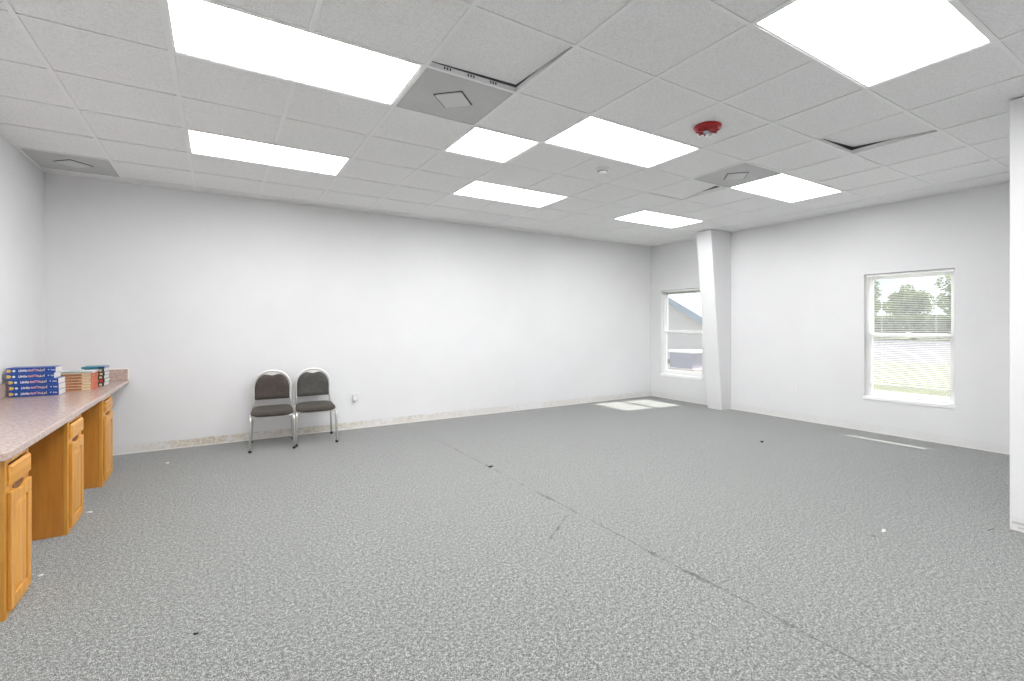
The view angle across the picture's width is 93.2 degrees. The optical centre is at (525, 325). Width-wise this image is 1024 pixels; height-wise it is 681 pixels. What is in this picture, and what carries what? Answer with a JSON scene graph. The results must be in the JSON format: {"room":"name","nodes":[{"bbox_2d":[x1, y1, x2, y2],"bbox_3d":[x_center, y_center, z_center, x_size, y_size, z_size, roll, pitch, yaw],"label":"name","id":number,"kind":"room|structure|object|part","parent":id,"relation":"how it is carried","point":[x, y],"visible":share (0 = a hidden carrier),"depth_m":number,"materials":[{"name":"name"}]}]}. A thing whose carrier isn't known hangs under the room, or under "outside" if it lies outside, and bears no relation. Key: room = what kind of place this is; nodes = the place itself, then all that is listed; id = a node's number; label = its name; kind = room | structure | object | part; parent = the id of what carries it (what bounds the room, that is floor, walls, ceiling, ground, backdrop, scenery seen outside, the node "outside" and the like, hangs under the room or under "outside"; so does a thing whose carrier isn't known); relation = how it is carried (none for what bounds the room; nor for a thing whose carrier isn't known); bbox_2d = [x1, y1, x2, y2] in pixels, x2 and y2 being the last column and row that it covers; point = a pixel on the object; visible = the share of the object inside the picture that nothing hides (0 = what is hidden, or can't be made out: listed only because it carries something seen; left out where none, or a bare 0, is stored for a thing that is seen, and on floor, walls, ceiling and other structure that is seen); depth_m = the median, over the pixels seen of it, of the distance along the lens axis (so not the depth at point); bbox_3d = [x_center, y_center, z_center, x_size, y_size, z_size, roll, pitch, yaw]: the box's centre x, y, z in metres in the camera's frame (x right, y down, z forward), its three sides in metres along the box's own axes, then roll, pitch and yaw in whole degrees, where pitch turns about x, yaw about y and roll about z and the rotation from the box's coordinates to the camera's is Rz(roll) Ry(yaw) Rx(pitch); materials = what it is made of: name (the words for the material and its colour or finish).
{"room":"empty office room","nodes":[
{"label":"empty office room","id":0,"kind":"room"},
{"bbox_2d":[0,134,44,383],"bbox_3d":[-2.302,-0.270,0.757,0.200,3.231,9.230,0,0,-32],"label":"wall","id":1,"kind":"structure","parent":0,"point":[22,183],"depth_m":4.14,"materials":[{"name":"paint"}]},
{"bbox_2d":[0,382,8,398],"bbox_3d":[-3.756,0.514,3.259,0.020,0.110,3.443,0,0,-32],"label":"backsplash","id":2,"kind":"structure","parent":1,"relation":"attached to","point":[4,388],"depth_m":3.78,"materials":[{"name":"laminate"}]},
{"bbox_2d":[45,173,650,455],"bbox_3d":[-1.229,-0.270,7.019,8.715,3.231,0.200,0,0,-32],"label":"wall","id":3,"kind":"structure","parent":0,"point":[199,295],"depth_m":6.02,"materials":[{"name":"paint"}]},
{"bbox_3d":[-2.209,0.931,6.274,0.070,0.114,0.010,0,0,-32],"label":"wall outlet","id":4,"kind":"object","parent":3,"relation":"attached to","visible":0},
{"bbox_2d":[353,394,357,401],"bbox_3d":[-2.204,0.940,6.244,0.060,0.091,0.045,0,0,-32],"label":"plug adapter","id":5,"kind":"object","parent":4,"relation":"attached to","point":[355,396],"visible":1,"depth_m":6.22,"materials":[{"name":"white plastic"}]},
{"bbox_2d":[0,396,1023,680],"bbox_3d":[1.294,1.421,3.036,8.715,0.150,9.630,0,0,-32],"label":"floor","id":6,"kind":"structure","parent":0,"point":[648,538],"depth_m":2.81,"materials":[{"name":"carpet"}]},
{"bbox_2d":[0,448,31,621],"bbox_3d":[-2.703,0.978,2.174,0.625,0.736,0.321,0,0,-32],"label":"base cabinet","id":7,"kind":"object","parent":6,"relation":"on","point":[15,482],"visible":0.88,"depth_m":2.25,"materials":[{"name":"brown wood"}]},
{"bbox_3d":[-2.453,0.769,2.336,0.002,0.029,0.141,0,0,-32],"label":"finger pull","id":8,"kind":"part","parent":7,"relation":"part of","materials":[{"name":"brown wood"}]},
{"bbox_3d":[-2.447,0.693,2.339,0.016,0.094,0.282,0,0,-32],"label":"drawer","id":9,"kind":"part","parent":7,"relation":"part of","materials":[{"name":"brown wood"}]},
{"bbox_3d":[-2.447,1.040,2.339,0.016,0.543,0.282,0,0,-32],"label":"door","id":10,"kind":"part","parent":7,"relation":"part of","materials":[{"name":"brown wood"}]},
{"bbox_3d":[-2.448,1.045,2.339,0.014,0.429,0.178,0,0,-32],"label":"raised panel","id":11,"kind":"part","parent":7,"relation":"part of","materials":[{"name":"brown wood"}]},
{"bbox_2d":[28,414,83,540],"bbox_3d":[-3.289,0.978,3.098,0.625,0.736,0.364,0,0,-32],"label":"base cabinet","id":12,"kind":"object","parent":6,"relation":"on","point":[57,459],"visible":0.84,"depth_m":3.08,"materials":[{"name":"brown wood"}]},
{"bbox_3d":[-3.047,0.978,3.251,0.020,0.736,0.364,0,0,-32],"label":"frame","id":13,"kind":"part","parent":12,"relation":"part of","materials":[{"name":"brown wood"}]},
{"bbox_3d":[-3.037,0.693,3.269,0.016,0.094,0.316,0,0,-32],"label":"drawer","id":14,"kind":"part","parent":12,"relation":"part of","materials":[{"name":"brown wood"}]},
{"bbox_3d":[-3.037,1.040,3.269,0.016,0.543,0.316,0,0,-32],"label":"door","id":15,"kind":"part","parent":12,"relation":"part of","materials":[{"name":"brown wood"}]},
{"bbox_3d":[-3.037,1.045,3.269,0.014,0.429,0.212,0,0,-32],"label":"raised panel","id":16,"kind":"part","parent":12,"relation":"part of","materials":[{"name":"brown wood"}]},
{"bbox_2d":[81,395,112,488],"bbox_3d":[-3.875,0.978,4.023,0.625,0.736,0.374,0,0,-32],"label":"base cabinet","id":17,"kind":"object","parent":6,"relation":"on","point":[97,430],"visible":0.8,"depth_m":4.01,"materials":[{"name":"brown wood"}]},
{"bbox_2d":[0,368,128,461],"bbox_3d":[-3.493,0.529,3.426,0.643,0.160,3.443,0,0,-32],"label":"countertop","id":18,"kind":"structure","parent":17,"relation":"on","point":[24,421],"depth_m":3.22,"materials":[{"name":"laminate"}]},
{"bbox_2d":[8,387,65,396],"bbox_3d":[-3.965,0.545,3.932,0.296,0.046,0.166,0,0,-28],"label":"book","id":19,"kind":"object","parent":18,"relation":"on","point":[62,390],"visible":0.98,"depth_m":3.87,"materials":[{"name":"blue paper"}]},
{"bbox_2d":[9,391,56,395],"bbox_3d":[-3.929,0.545,3.858,0.282,0.025,0.002,0,0,-28],"label":"print","id":20,"kind":"object","parent":19,"relation":"attached to","point":[10,394],"depth_m":3.84},
{"bbox_2d":[9,382,64,391],"bbox_3d":[-3.965,0.499,3.932,0.293,0.046,0.166,0,0,-28],"label":"book","id":21,"kind":"object","parent":19,"relation":"on","point":[60,385],"visible":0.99,"depth_m":3.87,"materials":[{"name":"blue paper"}]},
{"bbox_2d":[9,386,56,389],"bbox_3d":[-3.927,0.499,3.859,0.282,0.025,0.002,0,0,-28],"label":"print","id":22,"kind":"object","parent":21,"relation":"attached to","point":[10,388],"depth_m":3.84},
{"bbox_2d":[8,376,65,385],"bbox_3d":[-3.966,0.453,3.929,0.295,0.046,0.166,0,0,-28],"label":"book","id":23,"kind":"object","parent":21,"relation":"on","point":[57,380],"visible":0.97,"depth_m":3.87,"materials":[{"name":"blue paper"}]},
{"bbox_2d":[8,380,56,384],"bbox_3d":[-3.930,0.453,3.855,0.282,0.025,0.002,0,0,-28],"label":"print","id":24,"kind":"object","parent":23,"relation":"attached to","point":[9,382],"depth_m":3.83},
{"bbox_2d":[6,371,60,379],"bbox_3d":[-3.984,0.407,3.924,0.286,0.046,0.166,0,0,-29],"label":"book","id":25,"kind":"object","parent":23,"relation":"on","point":[55,374],"visible":0.95,"depth_m":3.86,"materials":[{"name":"blue paper"}]},
{"bbox_2d":[6,374,48,378],"bbox_3d":[-3.943,0.407,3.853,0.282,0.025,0.002,0,0,-29],"label":"print","id":26,"kind":"object","parent":25,"relation":"attached to","point":[7,377],"depth_m":3.83},
{"bbox_2d":[6,365,62,373],"bbox_3d":[-3.982,0.362,3.925,0.288,0.046,0.166,0,0,-29],"label":"book","id":27,"kind":"object","parent":25,"relation":"on","point":[27,369],"visible":1,"depth_m":3.87,"materials":[{"name":"blue paper"}]},
{"bbox_2d":[7,369,53,372],"bbox_3d":[-3.942,0.362,3.854,0.282,0.025,0.001,0,0,-29],"label":"print","id":28,"kind":"object","parent":27,"relation":"attached to","point":[8,371],"depth_m":3.83},
{"bbox_2d":[65,385,97,390],"bbox_3d":[-3.933,0.555,4.270,0.200,0.024,0.216,0,0,-30],"label":"book","id":29,"kind":"object","parent":18,"relation":"on","point":[96,386],"visible":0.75,"depth_m":4.19,"materials":[{"name":"beige paper"}]},
{"bbox_2d":[69,387,90,389],"bbox_3d":[-3.883,0.555,4.175,0.190,0.021,0.001,0,0,-30],"label":"print","id":30,"kind":"object","parent":29,"relation":"on","point":[90,387],"depth_m":4.20},
{"bbox_2d":[65,382,97,387],"bbox_3d":[-3.934,0.531,4.270,0.200,0.024,0.216,0,0,-30],"label":"book","id":31,"kind":"object","parent":29,"relation":"on","point":[94,384],"visible":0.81,"depth_m":4.19,"materials":[{"name":"beige paper"}]},
{"bbox_2d":[69,385,89,386],"bbox_3d":[-3.884,0.530,4.175,0.190,0.021,0.001,0,0,-30],"label":"print","id":32,"kind":"object","parent":31,"relation":"on","point":[72,385],"depth_m":4.20},
{"bbox_2d":[65,379,97,385],"bbox_3d":[-3.932,0.506,4.271,0.200,0.024,0.216,0,0,-30],"label":"book","id":33,"kind":"object","parent":31,"relation":"on","point":[94,381],"visible":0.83,"depth_m":4.19,"materials":[{"name":"beige paper"}]},
{"bbox_2d":[71,382,90,384],"bbox_3d":[-3.882,0.506,4.176,0.190,0.021,0.001,0,0,-30],"label":"print","id":34,"kind":"object","parent":33,"relation":"on","point":[82,383],"depth_m":4.20},
{"bbox_2d":[65,377,97,382],"bbox_3d":[-3.935,0.481,4.270,0.200,0.024,0.216,0,0,-30],"label":"book","id":35,"kind":"object","parent":33,"relation":"on","point":[95,378],"visible":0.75,"depth_m":4.19,"materials":[{"name":"beige paper"}]},
{"bbox_2d":[69,379,89,381],"bbox_3d":[-3.885,0.481,4.175,0.190,0.021,0.001,0,0,-30],"label":"print","id":36,"kind":"object","parent":35,"relation":"on","point":[83,380],"depth_m":4.20},
{"bbox_2d":[65,374,97,379],"bbox_3d":[-3.932,0.456,4.271,0.200,0.024,0.216,0,0,-30],"label":"book","id":37,"kind":"object","parent":35,"relation":"on","point":[96,375],"visible":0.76,"depth_m":4.19,"materials":[{"name":"beige paper"}]},
{"bbox_2d":[65,376,90,378],"bbox_3d":[-3.882,0.456,4.176,0.190,0.021,0.001,0,0,-30],"label":"print","id":38,"kind":"object","parent":37,"relation":"on","point":[83,377],"depth_m":4.20},
{"bbox_2d":[61,371,97,376],"bbox_3d":[-3.933,0.431,4.271,0.200,0.024,0.216,0,0,-30],"label":"book","id":39,"kind":"object","parent":37,"relation":"on","point":[94,373],"visible":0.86,"depth_m":4.19,"materials":[{"name":"beige paper"}]},
{"bbox_2d":[61,373,90,375],"bbox_3d":[-3.883,0.431,4.176,0.190,0.021,0.001,0,0,-30],"label":"print","id":40,"kind":"object","parent":39,"relation":"on","point":[85,374],"depth_m":4.20},
{"bbox_2d":[61,369,98,373],"bbox_3d":[-3.953,0.411,4.254,0.260,0.015,0.241,0,0,-31],"label":"book","id":41,"kind":"object","parent":39,"relation":"on","point":[94,370],"visible":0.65,"depth_m":4.22,"materials":[{"name":"white paper"}]},
{"bbox_2d":[98,381,108,385],"bbox_3d":[-4.034,0.551,4.550,0.140,0.032,0.191,0,0,-29],"label":"book","id":42,"kind":"object","parent":18,"relation":"on","point":[107,382],"visible":0.32,"depth_m":4.50,"materials":[{"name":"white paper"}]},
{"bbox_2d":[98,377,109,382],"bbox_3d":[-4.031,0.519,4.552,0.140,0.032,0.191,0,0,-29],"label":"book","id":43,"kind":"object","parent":42,"relation":"on","point":[105,379],"visible":0.34,"depth_m":4.50,"materials":[{"name":"paper"}]},
{"bbox_2d":[98,374,108,378],"bbox_3d":[-4.034,0.486,4.550,0.140,0.032,0.191,0,0,-29],"label":"book","id":44,"kind":"object","parent":43,"relation":"on","point":[107,375],"visible":0.35,"depth_m":4.50,"materials":[{"name":"white paper"}]},
{"bbox_2d":[98,370,109,375],"bbox_3d":[-4.031,0.453,4.552,0.140,0.032,0.191,0,0,-29],"label":"book","id":45,"kind":"object","parent":44,"relation":"on","point":[105,372],"visible":0.37,"depth_m":4.50,"materials":[{"name":"paper"}]},
{"bbox_2d":[84,367,108,371],"bbox_3d":[-4.034,0.420,4.550,0.140,0.032,0.191,0,0,-29],"label":"book","id":46,"kind":"object","parent":45,"relation":"on","point":[103,369],"visible":0.46,"depth_m":4.50,"materials":[{"name":"paper"}]},
{"bbox_2d":[81,365,108,368],"bbox_3d":[-4.035,0.395,4.537,0.165,0.018,0.181,0,0,-29],"label":"book","id":47,"kind":"object","parent":46,"relation":"on","point":[98,366],"visible":1,"depth_m":4.49,"materials":[{"name":"teal paper"}]},
{"bbox_3d":[-3.633,0.978,4.176,0.020,0.736,0.374,0,0,-32],"label":"frame","id":48,"kind":"part","parent":17,"relation":"part of","materials":[{"name":"brown wood"}]},
{"bbox_3d":[-3.627,0.693,4.202,0.016,0.094,0.308,0,0,-32],"label":"drawer","id":49,"kind":"part","parent":17,"relation":"part of","materials":[{"name":"brown wood"}]},
{"bbox_3d":[-3.627,1.040,4.202,0.016,0.543,0.308,0,0,-32],"label":"door","id":50,"kind":"part","parent":17,"relation":"part of","materials":[{"name":"brown wood"}]},
{"bbox_3d":[-3.628,1.045,4.202,0.014,0.429,0.204,0,0,-32],"label":"raised panel","id":51,"kind":"part","parent":17,"relation":"part of","materials":[{"name":"brown wood"}]},
{"bbox_2d":[248,370,295,452],"bbox_3d":[-2.833,0.932,5.404,0.461,0.827,0.523,0,0,-28],"label":"chair","id":52,"kind":"object","parent":6,"relation":"on","point":[271,385],"visible":1,"depth_m":5.52,"materials":[{"name":"silver metal"}]},
{"bbox_3d":[-2.992,1.152,5.266,0.029,0.374,0.423,0,0,-27],"label":"leg","id":53,"kind":"part","parent":52,"relation":"part of","materials":[{"name":"silver metal"}]},
{"bbox_3d":[-2.816,0.945,5.372,0.418,0.079,0.424,0,0,-28],"label":"seat","id":54,"kind":"part","parent":52,"relation":"part of","materials":[{"name":"grey fabric"}]},
{"bbox_3d":[-2.732,0.980,5.213,0.412,0.020,0.020,0,0,-28],"label":"seat rail","id":55,"kind":"part","parent":52,"relation":"part of","materials":[{"name":"silver metal"}]},
{"bbox_3d":[-2.940,0.570,5.606,0.150,0.048,0.016,0,0,-28],"label":"handle plate","id":56,"kind":"part","parent":52,"relation":"part of","materials":[{"name":"silver metal"}]},
{"bbox_3d":[-2.932,0.710,5.590,0.356,0.283,0.066,0,0,-28],"label":"backrest","id":57,"kind":"part","parent":52,"relation":"part of","materials":[{"name":"grey fabric"}]},
{"bbox_3d":[-2.930,0.741,5.588,0.412,0.445,0.068,0,0,-28],"label":"frame","id":58,"kind":"part","parent":52,"relation":"part of","materials":[{"name":"silver metal"}]},
{"bbox_3d":[-2.753,1.145,5.691,0.023,0.389,0.086,0,0,-12],"label":"leg","id":59,"kind":"part","parent":52,"relation":"part of","materials":[{"name":"silver metal"}]},
{"bbox_3d":[-2.630,1.152,5.458,0.029,0.374,0.423,0,0,-29],"label":"leg","id":60,"kind":"part","parent":52,"relation":"part of","materials":[{"name":"silver metal"}]},
{"bbox_2d":[294,368,337,446],"bbox_3d":[-2.482,0.932,5.683,0.461,0.827,0.523,0,0,-29],"label":"chair","id":61,"kind":"object","parent":6,"relation":"on","point":[312,382],"visible":0.95,"depth_m":5.79,"materials":[{"name":"silver metal"}]},
{"bbox_3d":[-2.639,1.152,5.542,0.029,0.374,0.423,0,0,-28],"label":"leg","id":62,"kind":"part","parent":61,"relation":"part of","materials":[{"name":"silver metal"}]},
{"bbox_3d":[-2.582,0.741,5.865,0.412,0.445,0.068,0,0,-29],"label":"frame","id":63,"kind":"part","parent":61,"relation":"part of","materials":[{"name":"silver metal"}]},
{"bbox_3d":[-2.592,0.570,5.882,0.150,0.048,0.016,0,0,-29],"label":"handle plate","id":64,"kind":"part","parent":61,"relation":"part of","materials":[{"name":"silver metal"}]},
{"bbox_3d":[-2.584,0.710,5.867,0.356,0.283,0.066,0,0,-29],"label":"backrest","id":65,"kind":"part","parent":61,"relation":"part of","materials":[{"name":"grey fabric"}]},
{"bbox_3d":[-2.464,0.945,5.651,0.418,0.079,0.424,0,0,-29],"label":"seat","id":66,"kind":"part","parent":61,"relation":"part of","materials":[{"name":"grey fabric"}]},
{"bbox_3d":[-2.377,0.980,5.493,0.412,0.020,0.020,0,0,-29],"label":"seat rail","id":67,"kind":"part","parent":61,"relation":"part of","materials":[{"name":"silver metal"}]},
{"bbox_3d":[-2.406,1.145,5.970,0.023,0.389,0.086,0,0,-13],"label":"leg","id":68,"kind":"part","parent":61,"relation":"part of","materials":[{"name":"silver metal"}]},
{"bbox_3d":[-2.279,1.152,5.740,0.029,0.374,0.423,0,0,-30],"label":"leg","id":69,"kind":"part","parent":61,"relation":"part of","materials":[{"name":"silver metal"}]},
{"bbox_2d":[0,0,1023,245],"bbox_3d":[1.294,-1.697,3.036,8.715,0.416,9.630,0,0,-32],"label":"ceiling","id":70,"kind":"structure","parent":0,"point":[652,37],"depth_m":3.33,"materials":[{"name":"tile"}]},
{"bbox_2d":[20,148,118,176],"bbox_3d":[-4.172,-1.489,4.460,0.594,0.016,0.594,0,0,-32],"label":"ceiling vent","id":71,"kind":"object","parent":70,"relation":"in","point":[43,159],"visible":1,"depth_m":4.43,"materials":[{"name":"grey metal"}]},
{"bbox_2d":[187,130,348,175],"bbox_3d":[-2.232,-1.531,4.246,1.207,0.088,0.598,0,0,-32],"label":"ceiling light","id":72,"kind":"object","parent":70,"relation":"attached to","point":[200,143],"visible":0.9,"depth_m":4.24,"materials":[{"name":"white plastic"}]},
{"bbox_2d":[165,0,421,104],"bbox_3d":[-1.253,-1.531,2.701,1.207,0.088,0.598,0,0,-32],"label":"ceiling light","id":73,"kind":"object","parent":70,"relation":"attached to","point":[202,29],"visible":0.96,"depth_m":2.65,"materials":[{"name":"white plastic"}]},
{"bbox_2d":[396,68,512,124],"bbox_3d":[-0.481,-1.489,3.190,0.594,0.016,0.594,0,0,-32],"label":"ceiling vent","id":74,"kind":"object","parent":70,"relation":"in","point":[437,93],"visible":1,"depth_m":3.16,"materials":[{"name":"grey metal"}]},
{"bbox_2d":[445,127,537,162],"bbox_3d":[-0.292,-1.531,4.032,0.598,0.088,0.598,0,0,-32],"label":"ceiling light","id":75,"kind":"object","parent":70,"relation":"attached to","point":[480,143],"visible":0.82,"depth_m":4.02,"materials":[{"name":"white plastic"}]},
{"bbox_2d":[433,9,570,84],"bbox_3d":[-0.154,-1.517,2.675,0.582,0.056,0.582,0,0,-32],"label":"tile","id":76,"kind":"structure","parent":70,"relation":"attached to","point":[484,44],"depth_m":2.65,"materials":[{"name":"white tile"}]},
{"bbox_2d":[453,181,566,206],"bbox_3d":[-0.172,-1.531,5.551,1.207,0.088,0.598,0,0,-32],"label":"ceiling light","id":77,"kind":"object","parent":70,"relation":"attached to","point":[476,189],"visible":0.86,"depth_m":5.53,"materials":[{"name":"white plastic"}]},
{"bbox_2d":[0,0,1023,246],"bbox_3d":[1.311,-1.503,3.047,8.355,0.040,9.230,0,0,-32],"label":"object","id":78,"kind":"structure","parent":70,"relation":"attached to","point":[428,64],"depth_m":3.36,"materials":[{"name":"white metal"}]},
{"bbox_2d":[596,167,608,174],"bbox_3d":[0.731,-1.465,4.615,0.128,0.048,0.128,0,0,-32],"label":"smoke detector","id":79,"kind":"object","parent":70,"relation":"attached to","point":[601,170],"visible":1,"depth_m":4.58,"materials":[{"name":"white plastic"}]},
{"bbox_2d":[545,116,697,167],"bbox_3d":[0.807,-1.531,4.006,1.207,0.088,0.598,0,0,-32],"label":"ceiling light","id":80,"kind":"object","parent":70,"relation":"attached to","point":[592,135],"visible":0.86,"depth_m":3.98,"materials":[{"name":"white plastic"}]},
{"bbox_2d":[616,211,702,227],"bbox_3d":[1.887,-1.531,6.856,1.207,0.088,0.598,0,0,-32],"label":"ceiling light","id":81,"kind":"object","parent":70,"relation":"attached to","point":[644,217],"visible":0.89,"depth_m":6.84,"materials":[{"name":"white plastic"}]},
{"bbox_2d":[649,180,714,199],"bbox_3d":[1.768,-1.530,5.337,0.582,0.081,0.582,0,0,-32],"label":"tile","id":82,"kind":"structure","parent":70,"relation":"attached to","point":[685,189],"depth_m":5.35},
{"bbox_2d":[694,121,721,137],"bbox_3d":[1.360,-1.445,3.623,0.200,0.088,0.200,0,0,40],"label":"fire alarm strobe","id":83,"kind":"object","parent":70,"relation":"attached to","point":[706,128],"visible":1,"depth_m":3.58,"materials":[{"name":"red plastic"}]},
{"bbox_2d":[697,126,718,135],"bbox_3d":[1.360,-1.450,3.623,0.151,0.012,0.156,0,0,40],"label":"fire alarm","id":84,"kind":"object","parent":83,"relation":"attached to","point":[701,130],"depth_m":3.59,"materials":[{"name":"red plastic"}]},
{"bbox_2d":[694,163,779,186],"bbox_3d":[2.094,-1.489,4.822,0.594,0.016,0.594,0,0,-32],"label":"ceiling vent","id":85,"kind":"object","parent":70,"relation":"in","point":[745,172],"visible":1,"depth_m":4.81,"materials":[{"name":"grey metal"}]},
{"bbox_2d":[732,174,841,202],"bbox_3d":[2.866,-1.531,5.311,1.207,0.088,0.598,0,0,-32],"label":"ceiling light","id":86,"kind":"object","parent":70,"relation":"attached to","point":[782,187],"visible":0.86,"depth_m":5.29,"materials":[{"name":"white plastic"}]},
{"bbox_2d":[754,0,991,87],"bbox_3d":[1.786,-1.531,2.461,1.207,0.088,0.598,0,0,-32],"label":"ceiling light","id":87,"kind":"object","parent":70,"relation":"attached to","point":[869,42],"visible":0.93,"depth_m":2.47,"materials":[{"name":"white plastic"}]},
{"bbox_2d":[823,113,934,146],"bbox_3d":[2.747,-1.525,3.792,0.582,0.071,0.582,0,0,-32],"label":"tile","id":88,"kind":"structure","parent":70,"relation":"attached to","point":[902,125],"depth_m":3.77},
{"bbox_2d":[697,229,730,409],"bbox_3d":[2.999,-0.068,7.727,0.503,2.827,0.270,0,0,-32],"label":"column","id":89,"kind":"structure","parent":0,"point":[714,246],"depth_m":7.65,"materials":[{"name":"paint"}]},
{"bbox_2d":[651,182,1009,454],"bbox_3d":[3.947,-0.270,6.842,0.160,3.231,5.640,0,0,-32],"label":"wall","id":90,"kind":"structure","parent":0,"point":[798,288],"depth_m":6.31,"materials":[{"name":"paint"}]},
{"bbox_2d":[660,290,702,379],"bbox_3d":[2.800,0.149,8.619,0.145,1.575,0.934,0,0,-32],"label":"window","id":91,"kind":"structure","parent":90,"relation":"in","point":[665,304],"depth_m":8.93,"materials":[{"name":"white plastic"}]},
{"bbox_2d":[663,288,699,301],"bbox_3d":[2.781,-0.325,8.607,0.044,0.620,0.886,0,0,-32],"label":"window blind","id":92,"kind":"object","parent":91,"relation":"attached to","point":[687,290],"visible":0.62,"depth_m":8.62,"materials":[{"name":"white plastic"}]},
{"bbox_3d":[2.786,-0.620,8.610,0.032,0.030,0.886,0,0,-32],"label":"head rail","id":93,"kind":"part","parent":92,"relation":"part of","materials":[{"name":"white plastic"}]},
{"bbox_3d":[2.786,-0.561,8.610,0.024,0.014,0.886,0,0,-32],"label":"rail","id":94,"kind":"part","parent":92,"relation":"part of","materials":[{"name":"white plastic"}]},
{"bbox_3d":[2.770,0.917,8.600,0.075,0.039,0.934,0,0,-32],"label":"sill","id":95,"kind":"part","parent":91,"relation":"part of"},
{"bbox_3d":[2.821,0.481,8.633,0.026,0.764,0.854,0,0,-32],"label":"sash","id":96,"kind":"part","parent":91,"relation":"part of","materials":[{"name":"white plastic"}]},
{"bbox_3d":[2.845,-0.230,8.648,0.026,0.762,0.854,0,0,-32],"label":"sash","id":97,"kind":"part","parent":91,"relation":"part of","materials":[{"name":"white plastic"}]},
{"bbox_2d":[863,268,955,408],"bbox_3d":[4.587,0.149,5.799,0.145,1.575,0.921,0,0,-32],"label":"window","id":98,"kind":"structure","parent":90,"relation":"in","point":[869,387],"depth_m":5.82,"materials":[{"name":"white plastic"}]},
{"bbox_3d":[4.557,0.917,5.780,0.075,0.039,0.921,0,0,-32],"label":"sill","id":99,"kind":"part","parent":98,"relation":"part of","materials":[{"name":"white paint"}]},
{"bbox_2d":[866,268,954,390],"bbox_3d":[4.568,0.053,5.787,0.044,1.376,0.873,0,0,-32],"label":"window blind","id":100,"kind":"object","parent":98,"relation":"attached to","point":[952,269],"visible":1,"depth_m":5.75,"materials":[{"name":"white plastic"}]},
{"bbox_3d":[4.573,-0.620,5.790,0.032,0.030,0.873,0,0,-32],"label":"head rail","id":101,"kind":"part","parent":100,"relation":"part of","materials":[{"name":"white plastic"}]},
{"bbox_3d":[4.573,0.734,5.790,0.024,0.014,0.873,0,0,-32],"label":"rail","id":102,"kind":"part","parent":100,"relation":"part of","materials":[{"name":"white plastic"}]},
{"bbox_3d":[4.608,0.481,5.813,0.026,0.764,0.841,0,0,-32],"label":"sash","id":103,"kind":"part","parent":98,"relation":"part of","materials":[{"name":"white plastic"}]},
{"bbox_3d":[4.632,-0.230,5.828,0.026,0.762,0.841,0,0,-32],"label":"sash","id":104,"kind":"part","parent":98,"relation":"part of","materials":[{"name":"white plastic"}]},
{"bbox_2d":[873,339,949,364],"bbox_3d":[24.108,1.651,42.809,37.000,0.090,100.000,0,0,-32],"label":"road","id":105,"kind":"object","parent":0,"point":[944,345],"visible":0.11,"depth_m":29.38,"materials":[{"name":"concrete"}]},
{"bbox_2d":[873,332,950,340],"bbox_3d":[67.326,1.646,82.033,78.000,0.100,180.000,0,0,-32],"label":"verge","id":106,"kind":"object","parent":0,"point":[877,338],"depth_m":53.55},
{"bbox_2d":[874,280,882,314],"bbox_3d":[40.166,-1.950,58.596,3.596,7.126,5.083,0,0,-43],"label":"tree","id":107,"kind":"object","parent":106,"relation":"on","point":[876,302],"visible":0.09,"depth_m":57.08,"materials":[{"name":"green plant"}]},
{"bbox_2d":[881,284,929,330],"bbox_3d":[50.281,-1.929,63.953,5.088,7.081,4.397,0,0,-32],"label":"tree","id":108,"kind":"object","parent":106,"relation":"on","point":[895,295],"visible":0.27,"depth_m":64.13,"materials":[{"name":"green plant"}]},
{"bbox_2d":[883,290,934,338],"bbox_3d":[43.520,-1.161,54.904,3.696,5.551,4.935,0,0,8],"label":"tree","id":109,"kind":"object","parent":106,"relation":"on","point":[924,303],"visible":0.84,"depth_m":53.74,"materials":[{"name":"green plant"}]},
{"bbox_2d":[874,313,950,338],"bbox_3d":[40.151,0.070,52.996,2.138,2.720,24.437,0,0,-32],"label":"hedge","id":110,"kind":"object","parent":106,"relation":"on","point":[938,326],"visible":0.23,"depth_m":50.98,"materials":[{"name":"green plant"}]},
{"bbox_2d":[931,275,950,308],"bbox_3d":[53.216,-2.409,59.364,3.862,8.039,5.536,0,0,-32],"label":"tree","id":111,"kind":"object","parent":106,"relation":"on","point":[947,289],"visible":0.07,"depth_m":60.02,"materials":[{"name":"green plant"}]},
{"bbox_2d":[940,288,950,314],"bbox_3d":[46.253,-1.884,50.494,3.902,6.996,3.602,0,0,-2],"label":"tree","id":112,"kind":"object","parent":106,"relation":"on","point":[946,304],"visible":0.02,"depth_m":51.52,"materials":[{"name":"green plant"}]},
{"bbox_2d":[1010,97,1023,532],"bbox_3d":[5.248,-0.067,2.286,2.518,2.825,3.730,0,0,-32],"label":"wall partition","id":113,"kind":"structure","parent":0,"point":[1016,105],"depth_m":3.16,"materials":[{"name":"paint"}]},
{"bbox_2d":[1012,521,1023,529],"bbox_3d":[3.224,1.304,3.127,0.002,0.040,0.118,0,0,-32],"label":"trim","id":114,"kind":"structure","parent":113,"relation":"attached to","point":[1013,522],"depth_m":3.15,"materials":[{"name":"white metal"}]},
{"label":"outside","id":115,"kind":"structure","parent":0,"visible":0},
{"bbox_2d":[667,359,949,396],"bbox_3d":[9.038,1.646,15.502,17.692,0.100,70.000,0,0,-32],"label":"lawn","id":116,"kind":"structure","parent":115,"point":[943,393],"depth_m":14.45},
{"bbox_2d":[667,293,701,358],"bbox_3d":[9.035,-0.424,26.392,8.840,4.040,9.200,0,0,-32],"label":"brick house","id":117,"kind":"structure","parent":116,"relation":"on","point":[684,310],"depth_m":21.99,"materials":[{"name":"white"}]},
{"bbox_2d":[667,349,701,372],"bbox_3d":[4.136,1.116,12.301,0.680,0.960,0.840,0,0,-32],"label":"outdoor unit","id":118,"kind":"object","parent":116,"relation":"on","point":[689,360],"visible":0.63,"depth_m":12.03,"materials":[{"name":"white metal"}]},
{"bbox_3d":[4.136,0.666,12.301,0.660,0.060,0.760,0,0,-32],"label":"lid","id":119,"kind":"part","parent":118,"relation":"part of","materials":[{"name":"white plastic"}]}
]}

